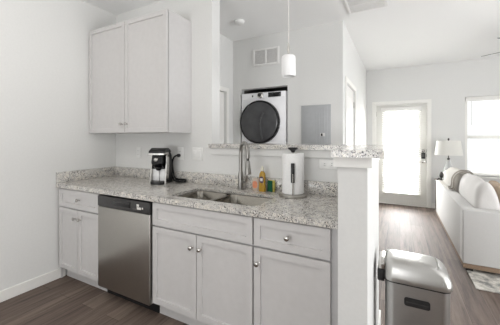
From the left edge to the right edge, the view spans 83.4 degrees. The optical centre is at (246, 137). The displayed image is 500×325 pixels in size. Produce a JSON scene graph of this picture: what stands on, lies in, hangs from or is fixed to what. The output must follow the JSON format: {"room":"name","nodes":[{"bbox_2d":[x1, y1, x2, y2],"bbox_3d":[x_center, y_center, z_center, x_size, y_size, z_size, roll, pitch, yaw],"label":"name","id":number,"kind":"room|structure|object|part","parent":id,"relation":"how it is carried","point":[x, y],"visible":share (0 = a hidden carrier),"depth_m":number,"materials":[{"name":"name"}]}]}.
{"room":"kitchen","nodes":[
{"label":"kitchen","id":0,"kind":"room"},
{"bbox_2d":[0,0,115,290],"bbox_3d":[-2.725,-0.037,1.120,0.120,2.763,5.151,0,0,28],"label":"wall","id":1,"kind":"structure","parent":0,"point":[44,44],"depth_m":2.55,"materials":[{"name":"paint"}]},
{"bbox_2d":[0,268,65,302],"bbox_3d":[-2.802,1.298,0.835,0.015,0.092,4.335,0,0,28],"label":"baseboard","id":2,"kind":"structure","parent":1,"relation":"attached to","point":[23,287],"depth_m":2.48,"materials":[{"name":"paint"}]},
{"bbox_2d":[56,166,116,182],"bbox_3d":[-1.653,0.379,2.951,0.020,0.102,0.646,0,0,28],"label":"backsplash","id":3,"kind":"structure","parent":1,"relation":"attached to","point":[68,176],"depth_m":2.90,"materials":[{"name":"stone"}]},
{"bbox_2d":[220,34,232,142],"bbox_3d":[-0.534,-0.037,3.642,0.136,2.763,1.369,0,0,28],"label":"wall","id":4,"kind":"structure","parent":0,"point":[226,45],"depth_m":3.99,"materials":[{"name":"paint"}]},
{"bbox_2d":[220,92,223,143],"bbox_3d":[-0.550,0.345,3.613,0.076,1.978,0.841,0,0,28],"label":"door","id":5,"kind":"structure","parent":4,"relation":"in","point":[221,93],"depth_m":3.92,"materials":[{"name":"paint"}]},
{"bbox_2d":[220,86,228,142],"bbox_3d":[-0.482,0.319,3.578,0.016,2.050,0.968,0,0,28],"label":"trim","id":6,"kind":"structure","parent":4,"relation":"attached to","point":[224,89],"depth_m":3.96,"materials":[{"name":"paint"}]},
{"bbox_2d":[116,0,337,182],"bbox_3d":[-0.329,-0.037,2.679,2.612,2.763,0.131,0,0,28],"label":"wall","id":7,"kind":"structure","parent":0,"point":[203,15],"depth_m":2.67,"materials":[{"name":"paint"}]},
{"bbox_2d":[136,147,140,157],"bbox_3d":[-1.177,0.158,3.058,0.070,0.118,0.009,0,0,28],"label":"wall outlet","id":8,"kind":"object","parent":7,"relation":"attached to","point":[138,149],"visible":1,"depth_m":3.05,"materials":[{"name":"white plastic"}]},
{"bbox_2d":[89,9,190,133],"bbox_3d":[-1.106,-0.586,2.819,1.104,1.074,0.358,0,0,28],"label":"upper cabinet","id":9,"kind":"object","parent":7,"relation":"attached to","point":[140,67],"visible":1,"depth_m":2.63,"materials":[{"name":"paint"}]},
{"bbox_3d":[-1.410,-0.586,2.828,0.553,1.067,0.019,0,0,28],"label":"door","id":10,"kind":"part","parent":9,"relation":"part of","materials":[{"name":"paint"}]},
{"bbox_3d":[-0.925,-0.586,2.566,0.542,1.067,0.019,0,0,28],"label":"door","id":11,"kind":"part","parent":9,"relation":"part of","materials":[{"name":"paint"}]},
{"bbox_2d":[177,147,182,159],"bbox_3d":[-0.656,0.154,2.776,0.072,0.124,0.009,0,0,28],"label":"wall outlet","id":12,"kind":"object","parent":7,"relation":"attached to","point":[179,149],"visible":0.94,"depth_m":2.77,"materials":[{"name":"white plastic"}]},
{"bbox_2d":[192,148,202,159],"bbox_3d":[-0.469,0.152,2.674,0.122,0.120,0.010,0,0,28],"label":"light switch","id":13,"kind":"object","parent":7,"relation":"attached to","point":[197,153],"visible":1,"depth_m":2.67,"materials":[{"name":"white plastic"}]},
{"bbox_2d":[116,167,337,196],"bbox_3d":[-0.357,0.379,2.606,2.588,0.102,0.020,0,0,28],"label":"backsplash","id":14,"kind":"structure","parent":7,"relation":"attached to","point":[310,187],"depth_m":2.51,"materials":[{"name":"stone"}]},
{"bbox_2d":[211,148,332,157],"bbox_3d":[0.229,0.120,2.293,1.263,0.061,0.016,0,0,28],"label":"trim","id":15,"kind":"structure","parent":7,"relation":"attached to","point":[219,151],"depth_m":2.30,"materials":[{"name":"paint"}]},
{"bbox_2d":[319,159,336,169],"bbox_3d":[0.608,0.197,2.092,0.130,0.071,0.010,0,0,28],"label":"wall outlet","id":16,"kind":"object","parent":7,"relation":"attached to","point":[323,164],"visible":0.8,"depth_m":2.10,"materials":[{"name":"white plastic"}]},
{"bbox_2d":[333,157,379,167],"bbox_3d":[0.706,0.113,1.705,0.171,0.048,0.898,0,0,28],"label":"trim","id":17,"kind":"structure","parent":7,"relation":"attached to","point":[337,161],"depth_m":1.31,"materials":[{"name":"paint"}]},
{"bbox_2d":[0,203,499,324],"bbox_3d":[1.211,1.394,1.441,6.740,0.100,9.458,0,0,28],"label":"floor","id":18,"kind":"structure","parent":0,"point":[66,300],"depth_m":2.36,"materials":[{"name":"brown wood"}]},
{"bbox_2d":[59,188,106,290],"bbox_3d":[-1.391,0.906,2.799,0.627,0.876,0.661,0,0,28],"label":"base cabinet","id":19,"kind":"object","parent":18,"relation":"on","point":[78,210],"visible":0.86,"depth_m":2.53,"materials":[{"name":"paint"}]},
{"bbox_3d":[-1.652,0.941,2.612,0.301,0.570,0.019,0,0,28],"label":"door","id":20,"kind":"part","parent":19,"relation":"part of","materials":[{"name":"paint"}]},
{"bbox_3d":[-1.519,0.561,2.540,0.603,0.166,0.019,0,0,28],"label":"drawer","id":21,"kind":"part","parent":19,"relation":"part of","materials":[{"name":"paint"}]},
{"bbox_3d":[-1.385,0.941,2.467,0.299,0.570,0.019,0,0,28],"label":"door","id":22,"kind":"part","parent":19,"relation":"part of","materials":[{"name":"paint"}]},
{"bbox_2d":[98,194,159,312],"bbox_3d":[-0.843,0.910,2.491,0.617,0.868,0.648,0,0,28],"label":"dishwasher","id":23,"kind":"object","parent":18,"relation":"on","point":[125,225],"visible":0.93,"depth_m":2.20,"materials":[{"name":"silver metal"}]},
{"bbox_3d":[-0.978,0.526,2.241,0.608,0.087,0.046,0,0,28],"label":"control panel","id":24,"kind":"part","parent":23,"relation":"part of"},
{"bbox_3d":[-0.940,1.298,2.306,0.610,0.092,0.015,0,0,28],"label":"toe panel","id":25,"kind":"part","parent":23,"relation":"part of","materials":[{"name":"black plastic"}]},
{"bbox_2d":[153,194,254,324],"bbox_3d":[-0.191,0.906,2.150,0.841,0.876,0.661,0,0,28],"label":"base cabinet","id":26,"kind":"object","parent":18,"relation":"on","point":[203,260],"visible":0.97,"depth_m":1.87,"materials":[{"name":"paint"}]},
{"bbox_3d":[-0.516,0.941,1.998,0.409,0.570,0.019,0,0,28],"label":"door","id":27,"kind":"part","parent":26,"relation":"part of","materials":[{"name":"paint"}]},
{"bbox_2d":[56,176,337,228],"bbox_3d":[-0.515,0.449,2.335,2.608,0.038,0.646,0,0,28],"label":"countertop","id":28,"kind":"structure","parent":26,"relation":"on","point":[314,210],"depth_m":2.00,"materials":[{"name":"stone"}]},
{"bbox_2d":[148,148,186,184],"bbox_3d":[-0.736,0.263,2.678,0.322,0.336,0.233,0,0,8],"label":"coffee maker","id":29,"kind":"object","parent":28,"relation":"on","point":[161,169],"visible":1,"depth_m":2.64,"materials":[{"name":"black plastic"}]},
{"bbox_2d":[150,181,163,184],"bbox_3d":[-0.826,0.418,2.619,0.131,0.025,0.091,0,0,8],"label":"drip tray","id":30,"kind":"object","parent":29,"relation":"on","point":[151,182],"depth_m":2.58,"materials":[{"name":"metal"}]},
{"bbox_3d":[-0.826,0.144,2.625,0.159,0.024,0.104,0,0,8],"label":"lid handle","id":31,"kind":"part","parent":29,"relation":"part of","materials":[{"name":"silver metal"}]},
{"bbox_3d":[-0.822,0.349,2.655,0.132,0.110,0.021,0,0,8],"label":"plate","id":32,"kind":"part","parent":29,"relation":"part of","materials":[{"name":"silver metal"}]},
{"bbox_3d":[-0.821,0.121,2.663,0.152,0.053,0.166,0,0,8],"label":"lid","id":33,"kind":"part","parent":29,"relation":"part of","materials":[{"name":"black plastic"}]},
{"bbox_3d":[-0.665,0.298,2.724,0.205,0.265,0.060,0,0,30],"label":"power cord","id":34,"kind":"part","parent":29,"relation":"part of","materials":[{"name":"black plastic"}]},
{"bbox_2d":[178,191,272,205],"bbox_3d":[-0.175,0.556,2.093,0.756,0.208,0.389,0,0,28],"label":"sink","id":35,"kind":"object","parent":28,"relation":"in","point":[203,195],"visible":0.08,"depth_m":2.24,"materials":[{"name":"metal"}]},
{"bbox_3d":[-0.363,0.557,2.195,0.329,0.204,0.389,0,0,28],"label":"bowl","id":36,"kind":"part","parent":35,"relation":"part of","materials":[{"name":"metal"}]},
{"bbox_3d":[-0.028,0.557,2.013,0.420,0.204,0.389,0,0,28],"label":"bowl","id":37,"kind":"part","parent":35,"relation":"part of","materials":[{"name":"metal"}]},
{"bbox_2d":[237,141,250,189],"bbox_3d":[-0.019,0.228,2.280,0.059,0.406,0.222,0,0,-22],"label":"faucet","id":38,"kind":"object","parent":28,"relation":"on","point":[243,143],"visible":1,"depth_m":2.32,"materials":[{"name":"silver metal"}]},
{"bbox_2d":[252,178,258,190],"bbox_3d":[0.078,0.379,2.298,0.072,0.103,0.042,0,0,28],"label":"container","id":39,"kind":"object","parent":28,"relation":"on","point":[255,182],"visible":0.86,"depth_m":2.28,"materials":[{"name":"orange plastic"}]},
{"bbox_2d":[259,166,265,191],"bbox_3d":[0.127,0.327,2.260,0.058,0.206,0.040,0,0,28],"label":"dish soap bottle","id":40,"kind":"object","parent":28,"relation":"on","point":[262,177],"visible":1,"depth_m":2.25,"materials":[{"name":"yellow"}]},
{"bbox_2d":[267,180,274,191],"bbox_3d":[0.198,0.385,2.253,0.037,0.090,0.052,0,0,-42],"label":"sponge","id":41,"kind":"object","parent":28,"relation":"on","point":[270,183],"visible":1,"depth_m":2.24,"materials":[{"name":"green plastic"}]},
{"bbox_2d":[279,147,306,198],"bbox_3d":[0.344,0.249,2.081,0.206,0.362,0.206,0,0,28],"label":"paper towel holder","id":42,"kind":"object","parent":28,"relation":"on","point":[292,149],"visible":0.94,"depth_m":1.99,"materials":[{"name":"metal"}]},
{"bbox_2d":[282,153,303,194],"bbox_3d":[0.344,0.258,2.081,0.160,0.292,0.160,0,0,28],"label":"paper towel roll","id":43,"kind":"object","parent":42,"relation":"on","point":[287,158],"visible":0.89,"depth_m":2.01,"materials":[{"name":"white paper"}]},
{"bbox_3d":[-0.329,0.561,1.897,0.835,0.166,0.019,0,0,28],"label":"false drawer","id":44,"kind":"part","parent":26,"relation":"part of","materials":[{"name":"paint"}]},
{"bbox_3d":[-0.147,0.941,1.798,0.422,0.570,0.019,0,0,28],"label":"door","id":45,"kind":"part","parent":26,"relation":"part of","materials":[{"name":"paint"}]},
{"bbox_2d":[254,217,337,324],"bbox_3d":[0.405,0.906,1.829,0.508,0.876,0.661,0,0,28],"label":"base cabinet","id":46,"kind":"object","parent":18,"relation":"on","point":[296,265],"visible":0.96,"depth_m":1.57,"materials":[{"name":"paint"}]},
{"bbox_3d":[0.245,0.561,1.586,0.450,0.166,0.019,0,0,28],"label":"drawer","id":47,"kind":"part","parent":46,"relation":"part of","materials":[{"name":"paint"}]},
{"bbox_3d":[0.245,0.941,1.586,0.450,0.570,0.019,0,0,28],"label":"door","id":48,"kind":"part","parent":46,"relation":"part of","materials":[{"name":"paint"}]},
{"bbox_2d":[377,249,452,324],"bbox_3d":[0.977,1.016,1.604,0.405,0.657,0.254,0,0,28],"label":"trash can","id":49,"kind":"object","parent":18,"relation":"on","point":[418,287],"visible":1,"depth_m":1.52,"materials":[{"name":"metal"}]},
{"bbox_3d":[0.912,0.887,1.502,0.120,0.046,0.005,0,0,28],"label":"handle","id":50,"kind":"part","parent":49,"relation":"part of","materials":[{"name":"black plastic"}]},
{"bbox_3d":[0.970,0.741,1.608,0.323,0.108,0.254,0,0,28],"label":"lid","id":51,"kind":"part","parent":49,"relation":"part of","materials":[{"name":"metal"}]},
{"bbox_2d":[434,178,443,209],"bbox_3d":[3.642,1.054,4.971,0.480,0.580,0.500,0,0,28],"label":"side table","id":52,"kind":"object","parent":18,"relation":"on","point":[434,178],"visible":0.19,"depth_m":5.26,"materials":[{"name":"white wood"}]},
{"bbox_2d":[437,172,443,179],"bbox_3d":[3.448,0.682,4.996,0.108,0.165,0.072,0,0,28],"label":"ornament","id":53,"kind":"object","parent":52,"relation":"on","point":[441,174],"visible":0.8,"depth_m":4.97,"materials":[{"name":"grey metal"}]},
{"bbox_2d":[434,138,462,169],"bbox_3d":[3.614,0.382,5.020,0.420,0.764,0.420,0,0,28],"label":"table lamp","id":54,"kind":"object","parent":52,"relation":"on","point":[448,148],"visible":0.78,"depth_m":4.87,"materials":[{"name":"white fabric"}]},
{"bbox_3d":[3.614,0.176,5.020,0.420,0.257,0.420,0,0,28],"label":"lamp shade","id":55,"kind":"part","parent":54,"relation":"part of","materials":[{"name":"white fabric"}]},
{"bbox_2d":[467,269,499,293],"bbox_3d":[3.621,1.338,2.873,2.422,0.012,2.170,0,0,28],"label":"rug","id":56,"kind":"object","parent":18,"relation":"on","point":[482,280],"visible":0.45,"depth_m":2.62,"materials":[{"name":"white fabric"}]},
{"bbox_2d":[436,180,499,273],"bbox_3d":[3.114,1.025,3.595,0.920,0.614,2.269,0,0,28],"label":"sofa","id":57,"kind":"object","parent":56,"relation":"on","point":[473,233],"visible":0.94,"depth_m":2.79,"materials":[{"name":"white fabric"}]},
{"bbox_3d":[3.612,0.987,4.536,0.900,0.538,0.140,0,0,28],"label":"arm","id":58,"kind":"part","parent":57,"relation":"part of","materials":[{"name":"beige fabric"}]},
{"bbox_3d":[2.767,0.987,3.783,0.130,0.538,1.989,0,0,28],"label":"backrest","id":59,"kind":"part","parent":57,"relation":"part of","materials":[{"name":"beige fabric"}]},
{"bbox_2d":[439,167,473,189],"bbox_3d":[3.139,0.577,4.167,0.383,0.294,1.032,0,0,28],"label":"cushion","id":60,"kind":"object","parent":57,"relation":"on","point":[451,173],"visible":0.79,"depth_m":4.12,"materials":[{"name":"white fabric"}]},
{"bbox_2d":[454,173,464,192],"bbox_3d":[3.157,0.706,4.133,0.220,0.417,0.975,0,0,28],"label":"cushion","id":61,"kind":"object","parent":57,"relation":"on","point":[458,178],"visible":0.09,"depth_m":3.85,"materials":[{"name":"grey fabric"}]},
{"bbox_2d":[459,173,499,209],"bbox_3d":[2.686,0.677,3.262,0.220,0.474,0.975,0,0,28],"label":"cushion","id":62,"kind":"object","parent":57,"relation":"on","point":[480,194],"visible":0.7,"depth_m":2.91,"materials":[{"name":"white fabric"}]},
{"bbox_3d":[2.599,0.987,2.663,0.900,0.538,0.140,0,0,28],"label":"arm","id":63,"kind":"part","parent":57,"relation":"part of","materials":[{"name":"beige fabric"}]},
{"bbox_2d":[488,180,499,202],"bbox_3d":[2.876,0.704,3.129,0.223,0.420,0.470,0,0,28],"label":"throw cushion","id":64,"kind":"object","parent":57,"relation":"on","point":[496,185],"visible":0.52,"depth_m":3.05,"materials":[{"name":"beige fabric"}]},
{"bbox_3d":[0.375,0.844,4.181,0.689,0.990,0.799,0,0,28],"label":"washing machine","id":65,"kind":"object","parent":18,"relation":"on","visible":0},
{"bbox_2d":[240,90,286,143],"bbox_3d":[0.375,-0.146,4.181,0.689,0.990,0.799,0,0,28],"label":"dryer","id":66,"kind":"object","parent":65,"relation":"on","point":[263,119],"visible":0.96,"depth_m":3.83,"materials":[{"name":"white metal"}]},
{"bbox_3d":[0.162,-0.221,3.874,0.564,0.564,0.026,0,0,28],"label":"door glass","id":67,"kind":"part","parent":66,"relation":"part of","materials":[{"name":"black glass"}]},
{"bbox_3d":[0.175,-0.221,3.899,0.606,0.606,0.046,0,0,28],"label":"door","id":68,"kind":"part","parent":66,"relation":"part of","materials":[{"name":"black glass"}]},
{"bbox_3d":[0.209,-0.167,3.838,0.063,0.375,0.027,0,0,12],"label":"door handle","id":69,"kind":"part","parent":66,"relation":"part of","materials":[{"name":"black plastic"}]},
{"bbox_3d":[0.225,-0.591,3.893,0.668,0.080,0.014,0,0,28],"label":"control panel","id":70,"kind":"part","parent":66,"relation":"part of","materials":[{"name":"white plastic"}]},
{"bbox_2d":[233,20,343,143],"bbox_3d":[0.508,-0.037,3.801,1.545,2.763,0.110,0,0,28],"label":"wall","id":71,"kind":"structure","parent":0,"point":[318,50],"depth_m":3.64,"materials":[{"name":"paint"}]},
{"bbox_2d":[244,87,286,93],"bbox_3d":[0.502,0.064,4.387,0.890,2.560,0.914,0,0,28],"label":"wall niche","id":72,"kind":"object","parent":71,"relation":"in","point":[279,88],"depth_m":4.75,"materials":[{"name":"black"}]},
{"bbox_2d":[253,46,278,66],"bbox_3d":[0.262,-1.120,3.864,0.396,0.232,0.014,0,0,28],"label":"air vent","id":73,"kind":"object","parent":71,"relation":"in","point":[266,56],"visible":1,"depth_m":3.86,"materials":[{"name":"white metal"}]},
{"bbox_3d":[0.183,-1.120,3.907,0.152,0.164,0.007,0,0,28],"label":"louver panel","id":74,"kind":"part","parent":73,"relation":"part of","materials":[{"name":"white metal"}]},
{"bbox_3d":[0.342,-1.120,3.821,0.152,0.164,0.007,0,0,28],"label":"louver panel","id":75,"kind":"part","parent":73,"relation":"part of","materials":[{"name":"white metal"}]},
{"bbox_2d":[301,104,330,143],"bbox_3d":[0.870,-0.026,3.531,0.372,0.780,0.022,0,0,28],"label":"electrical panel","id":76,"kind":"object","parent":71,"relation":"attached to","point":[315,119],"visible":0.66,"depth_m":3.52,"materials":[{"name":"grey metal"}]},
{"bbox_2d":[82,0,499,70],"bbox_3d":[1.211,-1.469,1.441,6.740,0.100,9.458,0,0,28],"label":"ceiling","id":77,"kind":"structure","parent":0,"point":[403,33],"depth_m":3.51,"materials":[{"name":"paint"}]},
{"bbox_2d":[234,19,243,25],"bbox_3d":[-0.091,-1.395,3.403,0.132,0.047,0.132,0,0,28],"label":"smoke detector","id":78,"kind":"object","parent":77,"relation":"attached to","point":[238,22],"visible":1,"depth_m":3.36,"materials":[{"name":"white plastic"}]},
{"bbox_2d":[281,0,295,77],"bbox_3d":[0.345,-0.962,2.308,0.120,0.913,0.120,0,0,28],"label":"pendant lamp","id":79,"kind":"object","parent":77,"relation":"hanging from","point":[288,61],"visible":1,"depth_m":2.27,"materials":[{"name":"white glass"}]},
{"bbox_3d":[0.345,-0.729,2.308,0.052,0.103,0.052,0,0,28],"label":"stem","id":80,"kind":"part","parent":79,"relation":"part of","materials":[{"name":"silver metal"}]},
{"bbox_3d":[0.345,-0.594,2.308,0.116,0.176,0.116,0,0,28],"label":"lamp shade","id":81,"kind":"part","parent":79,"relation":"part of","materials":[{"name":"white glass"}]},
{"bbox_3d":[0.345,-1.082,2.308,0.006,0.633,0.006,0,0,28],"label":"cord","id":82,"kind":"part","parent":79,"relation":"part of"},
{"bbox_2d":[343,0,387,13],"bbox_3d":[1.211,-1.413,2.864,0.398,0.012,0.522,0,0,28],"label":"ceiling vent","id":83,"kind":"object","parent":77,"relation":"in","point":[352,6],"visible":1,"depth_m":2.98,"materials":[{"name":"white metal"}]},
{"bbox_3d":[1.206,-1.413,2.856,0.342,0.005,0.131,0,0,28],"label":"louver panel","id":84,"kind":"part","parent":83,"relation":"part of","materials":[{"name":"white metal"}]},
{"bbox_3d":[1.284,-1.413,2.999,0.342,0.005,0.151,0,0,28],"label":"louver panel","id":85,"kind":"part","parent":83,"relation":"part of","materials":[{"name":"white metal"}]},
{"bbox_2d":[344,24,366,144],"bbox_3d":[1.828,-0.037,4.737,0.112,2.763,2.792,0,0,28],"label":"wall","id":86,"kind":"structure","parent":0,"point":[354,68],"depth_m":4.61,"materials":[{"name":"paint"}]},
{"bbox_2d":[347,86,353,144],"bbox_3d":[1.466,0.311,3.968,0.115,2.047,0.841,0,0,28],"label":"door","id":87,"kind":"structure","parent":86,"relation":"in","point":[350,94],"depth_m":4.02,"materials":[{"name":"paint"}]},
{"bbox_2d":[345,76,355,144],"bbox_3d":[1.479,0.282,3.957,0.016,2.125,0.970,0,0,28],"label":"trim","id":88,"kind":"structure","parent":86,"relation":"attached to","point":[347,81],"depth_m":3.53,"materials":[{"name":"paint"}]},
{"bbox_2d":[338,161,378,324],"bbox_3d":[0.705,0.717,1.706,0.132,1.255,0.858,0,0,28],"label":"wall column","id":89,"kind":"structure","parent":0,"point":[358,188],"depth_m":1.34,"materials":[{"name":"paint"}]},
{"bbox_2d":[208,143,390,158],"bbox_3d":[0.213,0.072,2.062,1.482,0.035,1.118,0,0,28],"label":"bar","id":90,"kind":"object","parent":89,"relation":"on","point":[337,150],"visible":0.98,"depth_m":2.03,"materials":[{"name":"stone"}]},
{"bbox_2d":[377,310,380,324],"bbox_3d":[0.770,1.298,1.671,0.015,0.092,0.858,0,0,28],"label":"baseboard","id":91,"kind":"structure","parent":89,"relation":"attached to","point":[379,312],"depth_m":1.98,"materials":[{"name":"paint"}]},
{"bbox_2d":[367,57,499,207],"bbox_3d":[4.381,-0.037,5.024,4.330,2.763,0.140,0,0,28],"label":"wall","id":92,"kind":"structure","parent":0,"point":[447,85],"depth_m":5.32,"materials":[{"name":"paint"}]},
{"bbox_2d":[376,103,426,206],"bbox_3d":[3.101,0.330,5.658,0.898,2.005,0.101,0,0,28],"label":"door","id":93,"kind":"structure","parent":92,"relation":"in","point":[421,200],"depth_m":5.59,"materials":[{"name":"paint"}]},
{"bbox_2d":[381,106,421,195],"bbox_3d":[3.089,0.257,5.619,0.710,1.745,0.052,0,0,28],"label":"window blind","id":94,"kind":"object","parent":93,"relation":"attached to","point":[411,109],"visible":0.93,"depth_m":5.60,"materials":[{"name":"paint"}]},
{"bbox_3d":[3.090,1.115,5.622,0.670,0.028,0.046,0,0,28],"label":"rail","id":95,"kind":"part","parent":94,"relation":"part of","materials":[{"name":"paint"}]},
{"bbox_3d":[3.286,0.279,5.490,0.003,1.660,0.003,0,0,-2],"label":"ladder cord","id":96,"kind":"part","parent":94,"relation":"part of","materials":[{"name":"white fabric"}]},
{"bbox_2d":[372,99,430,207],"bbox_3d":[3.124,0.299,5.694,1.039,2.091,0.156,0,0,28],"label":"trim","id":97,"kind":"structure","parent":92,"relation":"attached to","point":[374,104],"depth_m":5.42,"materials":[{"name":"paint"}]},
{"bbox_2d":[465,102,499,178],"bbox_3d":[4.601,-0.017,4.873,1.340,1.468,0.175,0,0,28],"label":"window","id":98,"kind":"structure","parent":92,"relation":"in","point":[466,137],"depth_m":5.20,"materials":[{"name":"paint"}]},
{"bbox_2d":[465,95,499,176],"bbox_3d":[4.593,-0.035,4.859,1.280,1.425,0.062,0,0,28],"label":"window blind","id":99,"kind":"object","parent":98,"relation":"attached to","point":[480,98],"visible":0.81,"depth_m":5.04,"materials":[{"name":"paint"}]},
{"bbox_3d":[4.597,0.663,4.866,1.240,0.028,0.046,0,0,28],"label":"rail","id":100,"kind":"part","parent":99,"relation":"part of","materials":[{"name":"paint"}]},
{"bbox_3d":[4.627,-0.018,4.922,1.210,0.055,0.065,0,0,28],"label":"meeting rail","id":101,"kind":"part","parent":98,"relation":"part of","materials":[{"name":"paint"}]},
{"bbox_3d":[4.588,0.702,4.849,1.340,0.030,0.120,0,0,28],"label":"sill","id":102,"kind":"part","parent":98,"relation":"part of","materials":[{"name":"paint"}]}
]}

